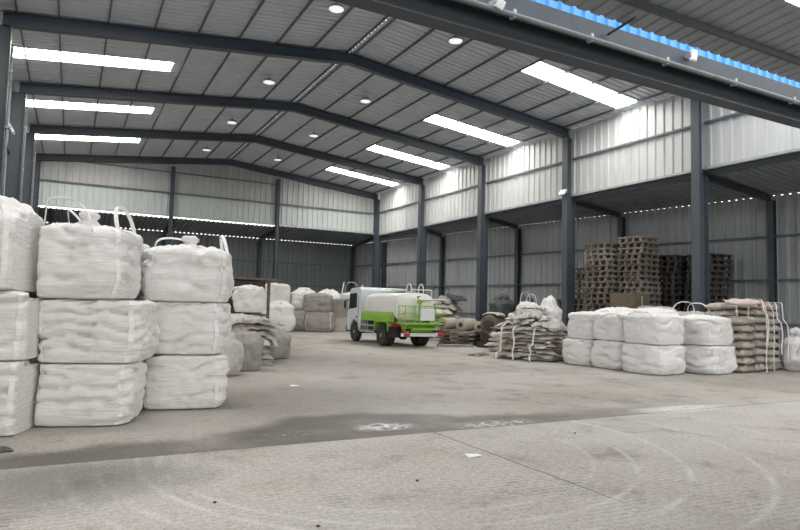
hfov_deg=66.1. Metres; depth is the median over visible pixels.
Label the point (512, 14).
conduit
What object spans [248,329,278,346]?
bag
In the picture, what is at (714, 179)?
beam
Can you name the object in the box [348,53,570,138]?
beam
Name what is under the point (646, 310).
bag
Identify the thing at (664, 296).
wooden pallet
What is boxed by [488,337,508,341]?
bag
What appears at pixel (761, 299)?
strap
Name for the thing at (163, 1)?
beam
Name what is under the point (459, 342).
board
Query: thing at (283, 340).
bag
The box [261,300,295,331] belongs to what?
bag
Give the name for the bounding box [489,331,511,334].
bag
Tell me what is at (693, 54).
lamp
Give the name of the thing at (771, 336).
woven sack
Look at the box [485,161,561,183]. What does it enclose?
beam
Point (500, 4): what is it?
floodlight
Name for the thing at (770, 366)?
woven sack
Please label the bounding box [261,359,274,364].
bag
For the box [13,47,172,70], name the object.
skylight window
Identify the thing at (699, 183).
column
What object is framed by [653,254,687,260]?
wooden pallet
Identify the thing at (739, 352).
woven sack
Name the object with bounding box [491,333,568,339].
bag
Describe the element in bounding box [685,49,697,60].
floodlight
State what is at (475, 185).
beam
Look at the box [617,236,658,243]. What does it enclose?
wooden pallet
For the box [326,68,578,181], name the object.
beam
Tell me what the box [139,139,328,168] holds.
ceiling
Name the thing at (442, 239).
column
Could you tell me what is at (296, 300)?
bag
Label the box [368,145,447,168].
skylight window
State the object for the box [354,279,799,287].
beam
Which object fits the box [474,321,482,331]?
roll
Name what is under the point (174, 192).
beam
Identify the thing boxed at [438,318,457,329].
roll
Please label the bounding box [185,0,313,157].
beam
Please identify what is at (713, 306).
woven sack
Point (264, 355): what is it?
bag
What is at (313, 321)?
bag
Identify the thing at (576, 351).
bag
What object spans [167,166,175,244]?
column
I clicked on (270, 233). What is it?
beam
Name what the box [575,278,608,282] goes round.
wooden pallet
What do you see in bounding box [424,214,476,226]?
trim
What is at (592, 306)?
wooden pallet
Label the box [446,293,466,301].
bag
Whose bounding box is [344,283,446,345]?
truck
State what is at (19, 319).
bag
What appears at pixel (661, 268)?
wooden pallet
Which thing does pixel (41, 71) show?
ceiling
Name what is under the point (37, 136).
skylight window
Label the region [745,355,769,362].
woven sack
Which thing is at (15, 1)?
beam
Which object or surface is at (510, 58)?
ceiling
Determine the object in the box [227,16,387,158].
beam
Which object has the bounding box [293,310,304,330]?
bag
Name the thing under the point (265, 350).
bag
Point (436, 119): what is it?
skylight window
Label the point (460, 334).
board
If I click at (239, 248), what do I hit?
wall
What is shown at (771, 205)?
column
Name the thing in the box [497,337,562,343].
bag
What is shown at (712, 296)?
wooden pallet
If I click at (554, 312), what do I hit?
bag
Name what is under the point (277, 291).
bag
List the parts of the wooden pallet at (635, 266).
board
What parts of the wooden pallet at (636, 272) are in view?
board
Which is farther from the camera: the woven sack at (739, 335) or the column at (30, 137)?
the column at (30, 137)
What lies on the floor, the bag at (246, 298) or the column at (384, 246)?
the column at (384, 246)
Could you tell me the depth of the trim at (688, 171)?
22.47 m
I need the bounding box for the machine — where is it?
[477,315,506,346]
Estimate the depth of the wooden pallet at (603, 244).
23.60 m
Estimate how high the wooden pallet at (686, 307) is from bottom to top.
0.203 m
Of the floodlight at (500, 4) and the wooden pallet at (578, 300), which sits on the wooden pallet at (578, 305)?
the wooden pallet at (578, 300)
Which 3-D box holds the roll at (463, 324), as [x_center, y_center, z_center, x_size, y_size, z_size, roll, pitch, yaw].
[2.944,2.624,27.101,0.551,0.551,1.220,-1,-5,33]
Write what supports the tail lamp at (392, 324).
attached to the truck
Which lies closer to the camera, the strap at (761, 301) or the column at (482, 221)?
the strap at (761, 301)
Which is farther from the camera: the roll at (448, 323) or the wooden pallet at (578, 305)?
the roll at (448, 323)
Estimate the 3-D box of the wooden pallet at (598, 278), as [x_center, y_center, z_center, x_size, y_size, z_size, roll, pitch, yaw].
[7.900,0.554,23.716,1.200,0.203,1.000,4,-5,-34]
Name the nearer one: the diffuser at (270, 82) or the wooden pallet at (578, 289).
the diffuser at (270, 82)
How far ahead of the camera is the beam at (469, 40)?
23.96 m
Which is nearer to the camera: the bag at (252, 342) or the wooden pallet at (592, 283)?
the bag at (252, 342)
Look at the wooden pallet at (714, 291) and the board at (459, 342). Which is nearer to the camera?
the wooden pallet at (714, 291)
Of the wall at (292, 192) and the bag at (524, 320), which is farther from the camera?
the wall at (292, 192)
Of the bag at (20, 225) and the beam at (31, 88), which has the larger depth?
the beam at (31, 88)
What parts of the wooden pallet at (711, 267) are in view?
board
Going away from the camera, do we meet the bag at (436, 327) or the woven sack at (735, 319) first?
the woven sack at (735, 319)
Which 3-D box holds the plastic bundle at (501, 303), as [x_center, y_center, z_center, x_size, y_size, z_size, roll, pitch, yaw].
[4.754,1.898,28.689,1.261,1.215,1.108,4,-5,-35]
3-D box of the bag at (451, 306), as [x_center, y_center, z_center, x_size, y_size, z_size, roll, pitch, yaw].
[2.273,2.110,30.594,1.488,0.359,1.782,0,-4,17]
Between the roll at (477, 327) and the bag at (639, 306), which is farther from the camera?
the roll at (477, 327)
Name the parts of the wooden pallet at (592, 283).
board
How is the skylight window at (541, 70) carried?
attached to the ceiling at (510, 58)
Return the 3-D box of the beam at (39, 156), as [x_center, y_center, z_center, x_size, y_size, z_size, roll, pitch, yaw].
[-14.586,-5.903,34.456,9.920,1.425,0.240,3,-4,-28]
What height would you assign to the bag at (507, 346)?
0.175 m
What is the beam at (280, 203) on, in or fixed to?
attached to the column at (376, 264)
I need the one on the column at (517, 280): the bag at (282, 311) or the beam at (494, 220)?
the beam at (494, 220)
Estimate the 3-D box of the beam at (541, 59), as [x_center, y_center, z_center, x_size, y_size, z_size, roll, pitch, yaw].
[1.188,-6.271,26.069,0.045,0.070,30.600,3,-4,-28]
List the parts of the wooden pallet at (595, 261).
board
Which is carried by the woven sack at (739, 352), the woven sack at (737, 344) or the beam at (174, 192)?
the woven sack at (737, 344)
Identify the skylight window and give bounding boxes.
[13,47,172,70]
[26,100,152,113]
[35,134,139,142]
[326,167,397,185]
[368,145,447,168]
[425,115,518,145]
[523,62,634,107]
[785,0,799,6]
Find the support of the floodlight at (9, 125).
attached to the column at (6, 32)
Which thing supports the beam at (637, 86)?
on the beam at (235, 163)
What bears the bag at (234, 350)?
on the floor
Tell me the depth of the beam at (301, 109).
28.25 m
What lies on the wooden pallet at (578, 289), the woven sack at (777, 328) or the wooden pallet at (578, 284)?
the wooden pallet at (578, 284)
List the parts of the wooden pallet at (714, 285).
board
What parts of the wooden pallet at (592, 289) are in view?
board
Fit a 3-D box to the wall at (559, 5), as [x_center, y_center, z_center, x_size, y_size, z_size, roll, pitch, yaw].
[3.251,-5.487,10.016,24.500,4.150,0.045,3,-4,-28]
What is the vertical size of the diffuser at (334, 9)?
0.055 m
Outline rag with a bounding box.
[467,352,488,356]
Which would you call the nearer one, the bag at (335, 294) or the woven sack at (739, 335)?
the woven sack at (739, 335)
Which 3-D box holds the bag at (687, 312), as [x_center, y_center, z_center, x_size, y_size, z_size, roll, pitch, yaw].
[8.813,1.697,18.617,1.341,1.169,1.179,5,-5,-39]
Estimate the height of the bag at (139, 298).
0.826 m
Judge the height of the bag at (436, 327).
0.360 m
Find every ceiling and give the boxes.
[0,0,624,143]
[12,58,512,167]
[38,206,372,244]
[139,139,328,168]
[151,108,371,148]
[170,63,430,118]
[247,0,536,69]
[368,151,799,242]
[510,143,527,148]
[512,50,673,104]
[553,0,799,82]
[619,102,644,111]
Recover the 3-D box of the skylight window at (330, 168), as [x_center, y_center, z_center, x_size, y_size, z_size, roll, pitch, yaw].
[-2.212,-5.380,37.544,4.650,0.499,0.950,3,-4,-28]
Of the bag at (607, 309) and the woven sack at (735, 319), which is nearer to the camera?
the woven sack at (735, 319)
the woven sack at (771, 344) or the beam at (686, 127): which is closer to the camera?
the woven sack at (771, 344)
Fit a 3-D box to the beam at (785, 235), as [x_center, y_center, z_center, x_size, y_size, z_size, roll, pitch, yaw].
[6.782,-0.574,30.733,0.080,0.080,34.221,4,-5,-36]
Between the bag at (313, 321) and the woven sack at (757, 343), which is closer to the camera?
the woven sack at (757, 343)
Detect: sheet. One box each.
[0,446,13,452]
[482,312,504,315]
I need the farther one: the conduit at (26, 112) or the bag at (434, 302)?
the bag at (434, 302)
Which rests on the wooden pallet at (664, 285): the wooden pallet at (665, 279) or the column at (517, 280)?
the wooden pallet at (665, 279)
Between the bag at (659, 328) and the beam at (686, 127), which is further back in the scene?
the beam at (686, 127)
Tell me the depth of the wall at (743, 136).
24.07 m
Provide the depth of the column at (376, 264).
41.15 m
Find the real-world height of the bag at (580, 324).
0.837 m
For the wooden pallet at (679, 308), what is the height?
0.203 m
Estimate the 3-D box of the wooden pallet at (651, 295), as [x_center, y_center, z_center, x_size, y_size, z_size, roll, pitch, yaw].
[9.007,1.173,23.112,1.200,0.203,1.000,4,-5,-33]
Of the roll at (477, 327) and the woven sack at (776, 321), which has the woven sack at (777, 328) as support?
the woven sack at (776, 321)
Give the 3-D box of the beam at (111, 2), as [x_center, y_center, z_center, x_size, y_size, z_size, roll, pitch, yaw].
[-9.758,-6.677,20.230,0.045,0.070,30.600,3,-4,-28]
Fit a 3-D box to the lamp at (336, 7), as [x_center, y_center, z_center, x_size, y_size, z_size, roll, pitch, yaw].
[-1.743,-7.148,16.882,0.480,0.330,0.480,3,-4,-28]
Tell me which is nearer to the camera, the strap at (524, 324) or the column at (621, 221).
the strap at (524, 324)
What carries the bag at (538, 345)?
on the bag at (507, 346)
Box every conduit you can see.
[1,44,13,195]
[20,106,27,202]
[31,144,35,206]
[457,0,799,104]
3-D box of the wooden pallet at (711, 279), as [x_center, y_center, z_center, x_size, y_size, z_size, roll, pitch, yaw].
[11.323,0.563,22.576,1.200,0.203,1.000,3,-4,-28]
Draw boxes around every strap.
[495,323,505,357]
[512,324,525,359]
[528,326,567,360]
[736,299,767,372]
[761,301,769,345]
[768,302,774,370]
[769,302,782,353]
[770,302,788,360]
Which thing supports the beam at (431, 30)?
on the beam at (235, 163)
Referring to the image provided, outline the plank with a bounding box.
[437,344,473,346]
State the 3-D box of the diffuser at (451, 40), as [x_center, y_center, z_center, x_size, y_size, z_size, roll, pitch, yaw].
[1.692,-6.801,18.702,0.430,0.055,0.430,3,-4,-28]
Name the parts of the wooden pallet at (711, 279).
board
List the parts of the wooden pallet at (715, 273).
board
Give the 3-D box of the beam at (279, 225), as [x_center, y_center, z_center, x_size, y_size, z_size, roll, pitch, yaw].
[-4.632,-2.288,39.660,6.640,0.070,0.100,3,-4,-28]
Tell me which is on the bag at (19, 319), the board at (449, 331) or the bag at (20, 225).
the bag at (20, 225)
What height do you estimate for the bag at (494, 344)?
0.230 m
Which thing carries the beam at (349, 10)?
on the beam at (39, 156)
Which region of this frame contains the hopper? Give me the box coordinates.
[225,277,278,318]
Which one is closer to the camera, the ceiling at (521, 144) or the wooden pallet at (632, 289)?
the wooden pallet at (632, 289)
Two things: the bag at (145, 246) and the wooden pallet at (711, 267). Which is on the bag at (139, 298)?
the bag at (145, 246)
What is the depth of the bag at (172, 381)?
9.01 m
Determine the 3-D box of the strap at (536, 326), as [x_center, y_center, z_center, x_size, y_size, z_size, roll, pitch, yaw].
[4.787,2.469,19.619,2.250,1.101,0.108,5,-5,-44]
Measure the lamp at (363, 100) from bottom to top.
0.330 m
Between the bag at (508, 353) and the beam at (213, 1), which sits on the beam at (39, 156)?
the beam at (213, 1)
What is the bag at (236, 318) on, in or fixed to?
on the bag at (237, 327)
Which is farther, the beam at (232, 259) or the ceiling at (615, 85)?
the beam at (232, 259)
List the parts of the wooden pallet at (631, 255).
board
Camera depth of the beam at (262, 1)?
21.20 m
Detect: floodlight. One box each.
[8,122,14,134]
[489,0,505,10]
[558,189,567,195]
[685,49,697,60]
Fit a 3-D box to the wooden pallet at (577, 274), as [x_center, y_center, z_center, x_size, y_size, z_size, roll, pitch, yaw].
[7.842,0.461,25.495,1.200,0.203,1.000,3,-4,-28]
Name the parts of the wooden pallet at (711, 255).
board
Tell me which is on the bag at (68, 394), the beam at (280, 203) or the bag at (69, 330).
the bag at (69, 330)
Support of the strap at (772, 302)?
hanging from the woven sack at (773, 306)
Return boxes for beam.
[2,11,350,64]
[14,0,43,152]
[19,82,294,111]
[29,124,256,142]
[36,153,229,164]
[38,204,168,215]
[40,179,170,192]
[49,209,52,223]
[57,0,64,153]
[78,161,171,172]
[90,0,112,154]
[115,0,164,155]
[139,0,215,155]
[162,0,264,156]
[173,215,275,225]
[174,192,276,203]
[175,172,276,184]
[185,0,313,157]
[206,6,353,157]
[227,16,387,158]
[230,159,378,199]
[232,18,395,158]
[232,259,351,266]
[251,29,435,163]
[256,135,422,184]
[260,228,274,240]
[272,39,472,168]
[279,225,373,233]
[280,203,374,213]
[289,285,350,287]
[290,49,508,172]
[293,103,484,165]
[309,58,544,177]
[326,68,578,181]
[330,0,799,128]
[343,76,610,185]
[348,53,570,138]
[352,237,372,247]
[354,233,799,266]
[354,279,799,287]
[360,85,641,189]
[373,92,666,192]
[379,201,417,212]
[380,153,799,238]
[424,185,477,200]
[427,229,442,236]
[450,0,799,105]
[455,312,799,325]
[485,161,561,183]
[488,218,518,228]
[572,125,690,159]
[576,201,621,217]
[615,0,799,65]
[704,112,743,123]
[709,175,771,200]
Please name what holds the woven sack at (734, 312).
on the woven sack
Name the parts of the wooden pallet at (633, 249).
board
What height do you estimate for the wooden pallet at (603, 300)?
0.203 m
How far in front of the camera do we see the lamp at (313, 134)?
29.49 m
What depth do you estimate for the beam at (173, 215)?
36.49 m
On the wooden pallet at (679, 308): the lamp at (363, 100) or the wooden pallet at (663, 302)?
the wooden pallet at (663, 302)
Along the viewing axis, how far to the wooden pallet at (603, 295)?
23.40 m
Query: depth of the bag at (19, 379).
7.13 m
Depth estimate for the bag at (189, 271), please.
9.10 m
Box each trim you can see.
[378,226,417,235]
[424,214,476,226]
[485,197,561,213]
[572,170,690,196]
[704,148,799,169]
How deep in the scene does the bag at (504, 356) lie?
19.34 m
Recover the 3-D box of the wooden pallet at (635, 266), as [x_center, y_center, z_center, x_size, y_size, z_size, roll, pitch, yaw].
[8.983,0.126,23.212,1.200,0.203,1.000,4,-5,-35]
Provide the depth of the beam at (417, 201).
38.62 m
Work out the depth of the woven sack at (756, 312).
17.56 m
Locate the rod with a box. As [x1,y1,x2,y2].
[606,16,636,35]
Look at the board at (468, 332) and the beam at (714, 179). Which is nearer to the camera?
the beam at (714, 179)
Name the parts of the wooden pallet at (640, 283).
board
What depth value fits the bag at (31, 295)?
8.54 m
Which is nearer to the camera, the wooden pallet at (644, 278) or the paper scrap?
the paper scrap
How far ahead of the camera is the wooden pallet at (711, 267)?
22.26 m
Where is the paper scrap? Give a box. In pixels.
[465,454,481,457]
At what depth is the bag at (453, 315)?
29.79 m
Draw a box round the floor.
[0,330,799,529]
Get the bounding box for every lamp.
[226,119,236,123]
[262,74,275,84]
[309,132,318,136]
[328,2,344,12]
[359,94,370,102]
[391,323,399,326]
[448,35,463,43]
[689,49,697,60]
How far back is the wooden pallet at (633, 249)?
22.92 m
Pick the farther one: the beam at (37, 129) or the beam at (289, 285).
the beam at (289, 285)
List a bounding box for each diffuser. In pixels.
[263,80,274,84]
[329,6,343,12]
[449,38,461,43]
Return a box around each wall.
[4,81,15,195]
[35,157,379,232]
[45,223,355,316]
[355,193,799,357]
[379,95,799,233]
[532,0,799,87]
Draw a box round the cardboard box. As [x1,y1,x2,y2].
[610,293,649,308]
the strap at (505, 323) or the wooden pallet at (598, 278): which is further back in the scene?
the wooden pallet at (598, 278)
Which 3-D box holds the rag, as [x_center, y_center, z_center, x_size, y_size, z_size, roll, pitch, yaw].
[2.679,3.022,20.919,0.468,0.099,1.062,-1,-4,30]
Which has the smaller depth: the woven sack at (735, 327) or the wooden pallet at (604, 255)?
the woven sack at (735, 327)
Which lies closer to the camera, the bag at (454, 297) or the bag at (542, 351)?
the bag at (542, 351)
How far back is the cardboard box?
21.21 m
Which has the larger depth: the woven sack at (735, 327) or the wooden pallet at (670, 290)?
the wooden pallet at (670, 290)
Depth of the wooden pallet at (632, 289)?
22.83 m
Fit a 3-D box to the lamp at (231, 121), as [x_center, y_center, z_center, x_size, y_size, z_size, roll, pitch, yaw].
[-7.590,-6.562,27.801,0.480,0.330,0.480,3,-4,-28]
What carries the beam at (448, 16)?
on the column
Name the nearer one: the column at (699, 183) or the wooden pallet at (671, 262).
the column at (699, 183)
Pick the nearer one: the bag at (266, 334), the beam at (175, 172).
the bag at (266, 334)
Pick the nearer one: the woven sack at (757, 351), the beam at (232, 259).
the woven sack at (757, 351)
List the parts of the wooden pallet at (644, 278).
board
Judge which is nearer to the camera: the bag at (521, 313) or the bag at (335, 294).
the bag at (521, 313)
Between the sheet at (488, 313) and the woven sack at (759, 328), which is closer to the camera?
the woven sack at (759, 328)
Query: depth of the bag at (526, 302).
23.64 m
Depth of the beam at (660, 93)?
26.39 m
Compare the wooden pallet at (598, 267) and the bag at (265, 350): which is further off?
the wooden pallet at (598, 267)
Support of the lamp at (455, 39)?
hanging from the ceiling at (510, 58)
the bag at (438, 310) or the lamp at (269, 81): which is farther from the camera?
the bag at (438, 310)
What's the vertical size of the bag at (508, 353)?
0.185 m
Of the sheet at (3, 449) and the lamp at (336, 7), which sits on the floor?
the sheet at (3, 449)
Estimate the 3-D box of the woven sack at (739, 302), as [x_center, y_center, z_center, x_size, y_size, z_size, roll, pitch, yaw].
[9.552,1.033,17.142,0.900,0.221,0.460,0,-4,18]
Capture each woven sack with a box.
[704,302,733,309]
[704,309,733,316]
[723,298,761,305]
[725,309,743,316]
[730,316,754,324]
[730,340,754,348]
[732,324,755,331]
[732,331,754,339]
[732,364,755,371]
[734,348,754,356]
[736,356,755,364]
[739,303,767,308]
[740,309,767,315]
[740,316,765,322]
[742,331,766,339]
[742,339,765,346]
[742,347,768,354]
[743,323,765,331]
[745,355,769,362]
[746,363,765,370]
[754,303,779,309]
[754,311,779,316]
[754,363,779,369]
[758,317,779,324]
[758,332,779,339]
[759,348,780,355]
[760,340,780,347]
[761,324,780,331]
[764,356,781,362]
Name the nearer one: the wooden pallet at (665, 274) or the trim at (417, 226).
the wooden pallet at (665, 274)
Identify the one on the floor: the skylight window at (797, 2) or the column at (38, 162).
the column at (38, 162)
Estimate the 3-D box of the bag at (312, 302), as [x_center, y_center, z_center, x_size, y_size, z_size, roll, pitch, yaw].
[-4.779,2.174,35.861,1.786,1.124,1.321,2,-4,-5]
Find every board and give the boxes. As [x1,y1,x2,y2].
[438,337,474,339]
[439,340,473,343]
[440,332,474,335]
[449,331,466,332]
[461,331,482,333]
[461,339,479,341]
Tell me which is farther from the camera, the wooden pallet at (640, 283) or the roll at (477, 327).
the roll at (477, 327)
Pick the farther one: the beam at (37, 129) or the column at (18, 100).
the beam at (37, 129)
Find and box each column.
[0,25,12,194]
[5,91,26,201]
[21,132,34,205]
[32,160,40,213]
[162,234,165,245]
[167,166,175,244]
[257,241,261,313]
[273,179,280,282]
[350,248,354,289]
[372,199,380,287]
[381,243,386,287]
[416,184,426,293]
[439,237,444,295]
[475,165,487,332]
[514,228,520,311]
[561,137,575,338]
[618,217,624,291]
[691,99,709,311]
[767,200,778,357]
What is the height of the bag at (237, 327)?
0.497 m
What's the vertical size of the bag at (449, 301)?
0.482 m
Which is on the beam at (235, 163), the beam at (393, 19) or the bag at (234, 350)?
the beam at (393, 19)
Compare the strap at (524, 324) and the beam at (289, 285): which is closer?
the strap at (524, 324)
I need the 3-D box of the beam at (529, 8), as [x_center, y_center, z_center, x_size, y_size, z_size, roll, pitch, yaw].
[4.487,-3.277,10.062,35.000,0.310,0.420,3,-4,-28]
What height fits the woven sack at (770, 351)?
0.224 m
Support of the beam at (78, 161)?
attached to the wall at (292, 192)
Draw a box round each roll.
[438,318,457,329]
[456,318,476,330]
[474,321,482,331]
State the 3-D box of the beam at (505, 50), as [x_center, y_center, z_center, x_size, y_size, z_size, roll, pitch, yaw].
[0.120,-6.466,25.508,0.045,0.070,30.600,3,-4,-28]
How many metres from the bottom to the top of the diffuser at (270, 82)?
0.055 m
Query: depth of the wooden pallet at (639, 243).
22.96 m
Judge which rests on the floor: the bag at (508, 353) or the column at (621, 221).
the column at (621, 221)
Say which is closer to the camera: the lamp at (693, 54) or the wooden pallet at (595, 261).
the lamp at (693, 54)
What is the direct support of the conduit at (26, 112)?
attached to the column at (18, 100)
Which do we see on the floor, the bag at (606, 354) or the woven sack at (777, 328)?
the bag at (606, 354)
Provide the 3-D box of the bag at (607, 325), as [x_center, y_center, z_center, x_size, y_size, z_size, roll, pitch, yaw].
[6.253,1.720,17.520,1.256,0.848,1.149,4,-5,-32]
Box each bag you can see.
[0,195,43,291]
[0,290,48,360]
[0,359,42,435]
[29,293,58,298]
[34,360,147,426]
[36,196,142,299]
[37,298,159,363]
[91,296,143,300]
[137,244,149,295]
[140,235,233,302]
[142,352,229,409]
[154,302,231,354]
[224,331,243,375]
[231,313,284,325]
[231,323,280,334]
[232,285,266,312]
[235,331,263,370]
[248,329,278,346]
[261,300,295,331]
[261,336,272,345]
[261,353,273,359]
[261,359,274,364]
[262,346,271,352]
[265,282,290,303]
[265,327,291,358]
[290,287,315,309]
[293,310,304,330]
[302,293,333,311]
[303,312,335,331]
[318,289,340,298]
[331,298,348,317]
[333,317,349,331]
[341,282,362,297]
[429,337,440,340]
[433,301,443,304]
[433,304,462,310]
[434,308,457,314]
[435,325,457,330]
[436,313,461,318]
[438,295,457,304]
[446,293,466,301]
[485,342,510,346]
[487,347,501,351]
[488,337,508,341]
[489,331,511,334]
[490,324,566,330]
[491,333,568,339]
[491,350,561,358]
[495,344,562,349]
[496,319,521,330]
[496,348,561,354]
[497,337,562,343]
[498,355,563,360]
[501,340,562,348]
[502,329,567,334]
[505,315,559,323]
[508,304,547,316]
[509,308,547,320]
[516,292,538,309]
[528,320,566,330]
[540,295,561,330]
[562,338,594,365]
[567,311,599,339]
[590,340,626,369]
[593,310,633,340]
[596,307,631,311]
[621,343,685,374]
[622,312,684,344]
[627,307,679,314]
[635,306,677,311]
[672,301,709,315]
[679,344,737,374]
[682,314,733,345]
[780,327,799,371]
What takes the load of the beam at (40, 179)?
attached to the wall at (292, 192)
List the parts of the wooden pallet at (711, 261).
board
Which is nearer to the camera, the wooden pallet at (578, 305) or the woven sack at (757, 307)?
the woven sack at (757, 307)
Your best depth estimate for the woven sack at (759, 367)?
17.45 m
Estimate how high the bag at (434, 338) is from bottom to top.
0.206 m
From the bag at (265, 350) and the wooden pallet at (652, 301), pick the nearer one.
the bag at (265, 350)
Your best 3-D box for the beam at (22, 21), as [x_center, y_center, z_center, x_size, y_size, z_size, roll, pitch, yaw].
[-6.098,-6.753,18.605,9.920,1.425,0.240,3,-4,-28]
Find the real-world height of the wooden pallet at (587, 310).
0.203 m
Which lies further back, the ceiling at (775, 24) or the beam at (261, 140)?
the beam at (261, 140)
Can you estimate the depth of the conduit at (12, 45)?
16.06 m
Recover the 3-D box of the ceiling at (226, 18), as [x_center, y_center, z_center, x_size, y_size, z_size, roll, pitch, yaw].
[-1.713,-6.729,20.935,20.500,1.140,5.600,3,-4,-28]
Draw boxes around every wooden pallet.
[555,299,581,303]
[575,267,595,272]
[575,273,596,277]
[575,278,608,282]
[575,283,589,287]
[575,288,589,293]
[575,294,606,298]
[575,299,606,303]
[575,304,589,308]
[583,242,623,248]
[583,292,609,297]
[583,298,609,303]
[583,309,598,311]
[584,248,623,254]
[584,253,623,259]
[584,259,622,265]
[584,265,623,270]
[584,276,623,281]
[584,281,623,287]
[584,287,623,292]
[584,303,609,308]
[585,270,623,275]
[616,270,658,276]
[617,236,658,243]
[617,253,659,259]
[617,258,659,265]
[617,264,658,270]
[617,276,659,282]
[617,287,660,293]
[618,247,659,254]
[618,281,660,287]
[619,241,659,248]
[637,293,660,298]
[650,299,660,304]
[652,260,687,266]
[652,271,691,277]
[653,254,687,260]
[653,266,688,271]
[653,277,691,282]
[653,288,691,294]
[654,283,690,288]
[654,294,690,299]
[660,300,689,305]
[663,305,690,310]
[684,288,731,294]
[684,294,729,300]
[684,300,724,305]
[684,306,728,311]
[685,282,731,288]
[686,253,732,260]
[686,271,732,277]
[686,276,731,282]
[687,259,732,265]
[688,265,733,271]
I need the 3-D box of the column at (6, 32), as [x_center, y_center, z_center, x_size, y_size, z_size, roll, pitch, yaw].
[-10.607,-1.970,15.934,0.460,8.730,0.300,3,-4,-28]
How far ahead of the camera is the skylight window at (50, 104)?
25.08 m
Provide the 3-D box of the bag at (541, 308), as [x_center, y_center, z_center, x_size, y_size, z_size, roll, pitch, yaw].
[4.360,1.536,20.659,1.184,0.468,1.261,3,-4,-28]
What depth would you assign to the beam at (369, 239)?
42.92 m
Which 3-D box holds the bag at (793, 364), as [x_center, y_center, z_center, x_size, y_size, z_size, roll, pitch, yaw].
[11.684,2.470,18.155,0.935,1.290,0.848,5,-5,-42]
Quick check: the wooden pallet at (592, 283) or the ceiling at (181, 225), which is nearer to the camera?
the wooden pallet at (592, 283)
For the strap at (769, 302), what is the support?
hanging from the woven sack at (773, 306)
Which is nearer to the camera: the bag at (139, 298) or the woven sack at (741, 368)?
the bag at (139, 298)
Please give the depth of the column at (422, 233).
35.86 m
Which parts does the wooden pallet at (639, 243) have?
board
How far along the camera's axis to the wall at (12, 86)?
21.21 m
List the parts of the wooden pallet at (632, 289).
board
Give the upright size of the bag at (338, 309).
1.179 m
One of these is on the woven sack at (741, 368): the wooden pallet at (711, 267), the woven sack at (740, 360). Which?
the woven sack at (740, 360)
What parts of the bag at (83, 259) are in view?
tied spout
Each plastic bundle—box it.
[489,293,514,317]
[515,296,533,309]
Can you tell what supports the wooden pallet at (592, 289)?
on the wooden pallet
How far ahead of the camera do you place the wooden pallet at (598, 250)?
23.55 m
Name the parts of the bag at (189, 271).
tied spout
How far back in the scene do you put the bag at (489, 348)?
22.95 m
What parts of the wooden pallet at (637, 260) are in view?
board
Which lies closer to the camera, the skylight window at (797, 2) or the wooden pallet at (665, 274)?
the skylight window at (797, 2)
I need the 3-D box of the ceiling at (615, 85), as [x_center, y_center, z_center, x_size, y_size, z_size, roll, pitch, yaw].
[5.775,-6.752,17.791,10.250,1.140,5.100,3,-4,-28]
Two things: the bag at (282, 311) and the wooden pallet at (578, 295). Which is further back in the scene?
the bag at (282, 311)
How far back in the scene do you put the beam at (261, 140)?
33.56 m
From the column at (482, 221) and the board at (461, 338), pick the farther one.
the column at (482, 221)
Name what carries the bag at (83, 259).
on the bag at (69, 330)
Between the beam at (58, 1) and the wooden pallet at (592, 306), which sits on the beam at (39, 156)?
the beam at (58, 1)
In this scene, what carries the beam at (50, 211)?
on the column
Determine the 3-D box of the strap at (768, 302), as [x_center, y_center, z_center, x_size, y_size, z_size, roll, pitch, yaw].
[10.423,2.048,17.783,0.108,1.963,0.708,5,-5,-40]
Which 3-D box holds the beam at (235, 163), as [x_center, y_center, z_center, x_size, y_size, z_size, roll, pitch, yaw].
[-5.841,-5.370,39.109,9.920,1.425,0.240,3,-4,-28]
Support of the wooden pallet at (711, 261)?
on the wooden pallet at (711, 267)
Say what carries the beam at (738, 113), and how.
attached to the wall at (743, 136)
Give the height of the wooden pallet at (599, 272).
0.203 m
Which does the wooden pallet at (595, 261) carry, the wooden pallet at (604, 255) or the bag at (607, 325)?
the wooden pallet at (604, 255)
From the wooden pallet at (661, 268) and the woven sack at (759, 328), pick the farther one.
the wooden pallet at (661, 268)
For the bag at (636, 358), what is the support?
on the floor
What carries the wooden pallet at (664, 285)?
on the wooden pallet at (670, 290)
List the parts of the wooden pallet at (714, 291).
board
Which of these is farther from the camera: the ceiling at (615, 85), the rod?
the ceiling at (615, 85)
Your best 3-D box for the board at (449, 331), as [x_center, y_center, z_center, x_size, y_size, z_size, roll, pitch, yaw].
[2.675,2.919,26.827,0.379,0.080,1.596,-1,-4,31]
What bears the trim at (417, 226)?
attached to the wall at (743, 136)
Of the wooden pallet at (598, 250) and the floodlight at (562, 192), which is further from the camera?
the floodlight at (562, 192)
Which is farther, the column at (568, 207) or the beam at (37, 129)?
the beam at (37, 129)
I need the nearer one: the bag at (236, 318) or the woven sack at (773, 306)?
the bag at (236, 318)
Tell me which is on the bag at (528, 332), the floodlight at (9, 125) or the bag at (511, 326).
the bag at (511, 326)
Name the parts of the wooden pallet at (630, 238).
board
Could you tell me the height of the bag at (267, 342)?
0.342 m

